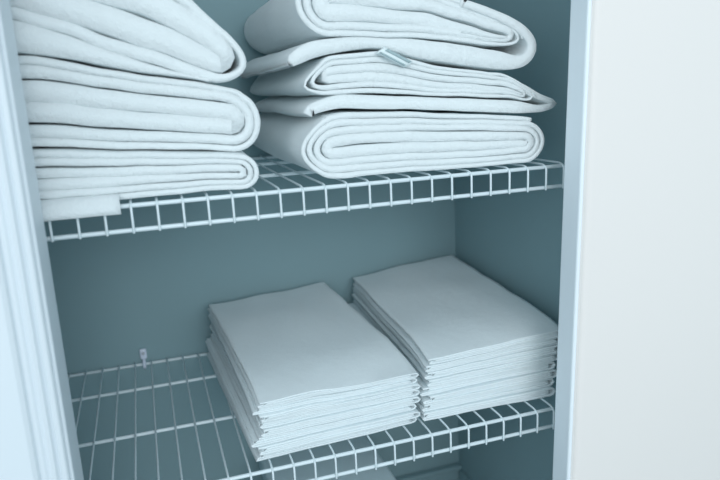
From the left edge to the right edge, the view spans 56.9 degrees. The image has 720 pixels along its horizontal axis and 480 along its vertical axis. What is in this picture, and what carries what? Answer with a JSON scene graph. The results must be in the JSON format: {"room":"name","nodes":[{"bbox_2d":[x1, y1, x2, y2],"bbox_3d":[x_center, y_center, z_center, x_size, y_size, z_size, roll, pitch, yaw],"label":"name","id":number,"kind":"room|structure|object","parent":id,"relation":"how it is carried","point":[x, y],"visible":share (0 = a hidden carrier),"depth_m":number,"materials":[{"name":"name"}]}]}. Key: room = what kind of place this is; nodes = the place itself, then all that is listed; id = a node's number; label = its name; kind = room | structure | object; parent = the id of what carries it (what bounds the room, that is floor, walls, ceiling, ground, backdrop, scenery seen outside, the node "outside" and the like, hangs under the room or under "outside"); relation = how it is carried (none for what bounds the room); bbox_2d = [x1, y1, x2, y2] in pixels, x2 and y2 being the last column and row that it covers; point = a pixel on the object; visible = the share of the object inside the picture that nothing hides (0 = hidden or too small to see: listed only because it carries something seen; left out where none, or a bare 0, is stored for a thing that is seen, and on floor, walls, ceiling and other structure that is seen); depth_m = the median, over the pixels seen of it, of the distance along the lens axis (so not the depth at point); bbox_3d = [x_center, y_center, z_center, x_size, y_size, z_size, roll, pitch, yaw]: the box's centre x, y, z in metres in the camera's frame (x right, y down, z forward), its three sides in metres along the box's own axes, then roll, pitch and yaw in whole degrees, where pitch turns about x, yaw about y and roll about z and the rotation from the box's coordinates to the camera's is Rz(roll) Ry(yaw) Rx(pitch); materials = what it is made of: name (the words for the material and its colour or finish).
{"room":"linen closet","nodes":[
{"label":"linen closet","id":0,"kind":"room"},
{"bbox_2d":[44,0,458,479],"bbox_3d":[-0.291,-0.618,1.019,1.093,2.440,0.100,-7,13,-17],"label":"wall","id":1,"kind":"structure","parent":0,"point":[118,296],"depth_m":1.13,"materials":[{"name":"paint"}]},
{"bbox_2d":[139,348,146,368],"bbox_3d":[-0.360,0.199,1.106,0.011,0.035,0.014,-7,13,-17],"label":"clip","id":2,"kind":"object","parent":1,"relation":"attached to","point":[143,354],"visible":1,"depth_m":1.10,"materials":[{"name":"white plastic"}]},
{"bbox_2d":[46,155,564,241],"bbox_3d":[-0.209,-0.072,0.884,0.842,0.033,0.407,-7,13,-17],"label":"wire shelf","id":3,"kind":"object","parent":1,"relation":"attached to","point":[368,183],"visible":0.51,"depth_m":0.74,"materials":[{"name":"white metal"}]},
{"bbox_2d":[32,146,258,221],"bbox_3d":[-0.367,-0.089,0.810,0.431,0.071,0.388,-7,13,-17],"label":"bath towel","id":4,"kind":"object","parent":3,"relation":"on","point":[74,182],"visible":0.63,"depth_m":0.67,"materials":[{"name":"fabric"}]},
{"bbox_2d":[18,55,259,151],"bbox_3d":[-0.372,-0.170,0.805,0.441,0.128,0.365,-7,13,-17],"label":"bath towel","id":5,"kind":"object","parent":4,"relation":"on","point":[69,104],"visible":0.92,"depth_m":0.67,"materials":[{"name":"fabric"}]},
{"bbox_2d":[9,0,245,83],"bbox_3d":[-0.378,-0.253,0.783,0.426,0.155,0.369,-7,13,-17],"label":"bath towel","id":6,"kind":"object","parent":5,"relation":"on","point":[173,39],"visible":0.89,"depth_m":0.65,"materials":[{"name":"fabric"}]},
{"bbox_2d":[253,108,543,178],"bbox_3d":[0.022,-0.151,0.936,0.309,0.077,0.376,-7,13,-17],"label":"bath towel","id":7,"kind":"object","parent":3,"relation":"on","point":[341,143],"visible":0.96,"depth_m":0.76,"materials":[{"name":"fabric"}]},
{"bbox_2d":[250,47,556,116],"bbox_3d":[0.035,-0.214,0.928,0.327,0.085,0.373,-7,13,-17],"label":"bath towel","id":8,"kind":"object","parent":7,"relation":"on","point":[384,78],"visible":0.99,"depth_m":0.76,"materials":[{"name":"fabric"}]},
{"bbox_2d":[240,0,535,78],"bbox_3d":[0.008,-0.281,0.911,0.310,0.116,0.364,-7,13,-17],"label":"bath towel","id":9,"kind":"object","parent":8,"relation":"on","point":[459,34],"visible":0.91,"depth_m":0.76,"materials":[{"name":"fabric"}]},
{"bbox_2d":[68,353,554,479],"bbox_3d":[-0.197,0.246,0.955,0.834,0.033,0.407,-7,13,-17],"label":"wire shelf","id":10,"kind":"object","parent":1,"relation":"attached to","point":[334,456],"visible":0.63,"depth_m":0.86,"materials":[{"name":"white metal"}]},
{"bbox_2d":[207,352,416,461],"bbox_3d":[-0.092,0.210,0.989,0.220,0.012,0.371,-7,14,-20],"label":"folded cloth","id":11,"kind":"object","parent":10,"relation":"on","point":[254,451],"visible":0.2,"depth_m":0.83,"materials":[{"name":"fabric"}]},
{"bbox_2d":[208,349,419,454],"bbox_3d":[-0.090,0.200,0.982,0.220,0.013,0.373,-7,14,-20],"label":"folded cloth","id":12,"kind":"object","parent":11,"relation":"on","point":[370,424],"visible":0.21,"depth_m":0.81,"materials":[{"name":"fabric"}]},
{"bbox_2d":[205,337,416,447],"bbox_3d":[-0.093,0.189,0.981,0.218,0.016,0.369,-7,14,-20],"label":"folded cloth","id":13,"kind":"object","parent":12,"relation":"on","point":[255,439],"visible":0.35,"depth_m":0.83,"materials":[{"name":"fabric"}]},
{"bbox_2d":[210,332,420,436],"bbox_3d":[-0.086,0.178,0.981,0.214,0.018,0.370,-7,14,-20],"label":"folded cloth","id":14,"kind":"object","parent":13,"relation":"on","point":[338,416],"visible":0.22,"depth_m":0.82,"materials":[{"name":"fabric"}]},
{"bbox_2d":[209,324,419,428],"bbox_3d":[-0.088,0.167,0.980,0.214,0.021,0.369,-7,14,-20],"label":"folded cloth","id":15,"kind":"object","parent":14,"relation":"on","point":[317,413],"visible":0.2,"depth_m":0.82,"materials":[{"name":"fabric"}]},
{"bbox_2d":[209,319,420,422],"bbox_3d":[-0.087,0.157,0.976,0.213,0.024,0.371,-7,14,-20],"label":"folded cloth","id":16,"kind":"object","parent":15,"relation":"on","point":[297,410],"visible":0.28,"depth_m":0.81,"materials":[{"name":"fabric"}]},
{"bbox_2d":[208,313,417,414],"bbox_3d":[-0.090,0.146,0.975,0.216,0.028,0.369,-7,14,-20],"label":"folded cloth","id":17,"kind":"object","parent":16,"relation":"on","point":[254,409],"visible":0.23,"depth_m":0.82,"materials":[{"name":"fabric"}]},
{"bbox_2d":[208,282,418,407],"bbox_3d":[-0.090,0.137,0.971,0.213,0.032,0.369,-7,14,-20],"label":"folded cloth","id":18,"kind":"object","parent":17,"relation":"on","point":[308,341],"visible":1,"depth_m":0.90,"materials":[{"name":"fabric"}]},
{"bbox_2d":[414,386,555,420],"bbox_3d":[0.122,0.183,1.058,0.206,0.014,0.370,-6,13,-15],"label":"folded cloth","id":19,"kind":"object","parent":10,"relation":"on","point":[546,391],"visible":0.19,"depth_m":0.89,"materials":[{"name":"fabric"}]},
{"bbox_2d":[416,378,554,411],"bbox_3d":[0.120,0.169,1.057,0.210,0.018,0.371,-6,13,-15],"label":"folded cloth","id":20,"kind":"object","parent":19,"relation":"on","point":[547,382],"visible":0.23,"depth_m":0.89,"materials":[{"name":"fabric"}]},
{"bbox_2d":[417,368,556,404],"bbox_3d":[0.123,0.157,1.054,0.212,0.021,0.371,-6,13,-15],"label":"folded cloth","id":21,"kind":"object","parent":20,"relation":"on","point":[489,386],"visible":0.2,"depth_m":0.88,"materials":[{"name":"fabric"}]},
{"bbox_2d":[349,303,555,395],"bbox_3d":[0.121,0.144,1.053,0.206,0.024,0.369,-6,13,-15],"label":"folded cloth","id":22,"kind":"object","parent":21,"relation":"on","point":[424,390],"visible":0.18,"depth_m":0.89,"materials":[{"name":"fabric"}]},
{"bbox_2d":[353,297,556,386],"bbox_3d":[0.131,0.131,1.050,0.200,0.028,0.367,-6,13,-15],"label":"folded cloth","id":23,"kind":"object","parent":22,"relation":"on","point":[515,365],"visible":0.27,"depth_m":0.88,"materials":[{"name":"fabric"}]},
{"bbox_2d":[351,290,557,379],"bbox_3d":[0.129,0.118,1.048,0.201,0.032,0.367,-6,13,-15],"label":"folded cloth","id":24,"kind":"object","parent":23,"relation":"on","point":[552,349],"visible":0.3,"depth_m":0.89,"materials":[{"name":"fabric"}]},
{"bbox_2d":[353,283,557,371],"bbox_3d":[0.130,0.106,1.046,0.200,0.037,0.366,-6,13,-15],"label":"folded cloth","id":25,"kind":"object","parent":24,"relation":"on","point":[397,331],"visible":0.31,"depth_m":0.89,"materials":[{"name":"fabric"}]},
{"bbox_2d":[353,255,557,364],"bbox_3d":[0.131,0.094,1.042,0.200,0.041,0.366,-6,13,-15],"label":"folded cloth","id":26,"kind":"object","parent":25,"relation":"on","point":[450,311],"visible":1,"depth_m":0.98,"materials":[{"name":"fabric"}]},
{"bbox_2d":[395,463,461,479],"bbox_3d":[-0.217,0.543,1.226,0.893,0.079,0.016,-7,13,-17],"label":"baseboard","id":27,"kind":"structure","parent":1,"relation":"attached to","point":[451,471],"depth_m":1.33,"materials":[{"name":"paint"}]},
{"bbox_2d":[454,0,570,479],"bbox_3d":[0.265,-0.621,0.915,0.100,2.440,0.440,-7,13,-17],"label":"wall","id":28,"kind":"structure","parent":0,"point":[514,240],"depth_m":1.03,"materials":[{"name":"paint"}]},
{"bbox_2d":[459,470,470,479],"bbox_3d":[0.272,0.541,1.154,0.008,0.070,0.424,-7,13,-17],"label":"baseboard","id":29,"kind":"structure","parent":28,"relation":"attached to","point":[462,476],"depth_m":1.33,"materials":[{"name":"paint"}]},
{"bbox_3d":[0.219,0.962,-0.416,3.300,0.050,3.706,-7,13,-17],"label":"floor","id":30,"kind":"structure","parent":0,"visible":0},
{"bbox_2d":[258,435,395,479],"bbox_3d":[-0.042,0.491,1.100,0.196,0.220,0.264,-7,13,-17],"label":"storage box","id":31,"kind":"object","parent":30,"relation":"on","point":[326,467],"visible":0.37,"depth_m":1.12,"materials":[{"name":"white plastic"}]},
{"bbox_3d":[-0.259,-0.512,0.548,3.300,2.440,0.155,-7,13,-17],"label":"wall","id":32,"kind":"structure","parent":0,"visible":0},
{"bbox_2d":[0,39,70,479],"bbox_3d":[-0.323,-0.312,0.474,0.069,2.090,0.019,-7,13,-17],"label":"trim","id":33,"kind":"structure","parent":32,"relation":"attached to","point":[32,441],"depth_m":0.57,"materials":[{"name":"white"}]},
{"bbox_2d":[0,0,83,479],"bbox_3d":[-0.306,-0.294,0.524,0.016,2.030,0.057,-7,13,-17],"label":"trim","id":34,"kind":"structure","parent":32,"relation":"attached to","point":[7,35],"depth_m":0.58,"materials":[{"name":"white"}]},
{"bbox_2d":[552,0,591,479],"bbox_3d":[0.237,-0.362,0.699,0.046,2.018,0.034,-7,13,-17],"label":"door frame","id":35,"kind":"structure","parent":32,"relation":"attached to","point":[580,14],"depth_m":0.77,"materials":[{"name":"white paint"}]},
{"bbox_2d":[570,0,719,479],"bbox_3d":[0.600,-0.397,0.812,0.798,2.033,0.037,-7,13,-17],"label":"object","id":36,"kind":"structure","parent":32,"relation":"in","point":[647,387],"depth_m":0.79,"materials":[{"name":"white paint"}]}
]}

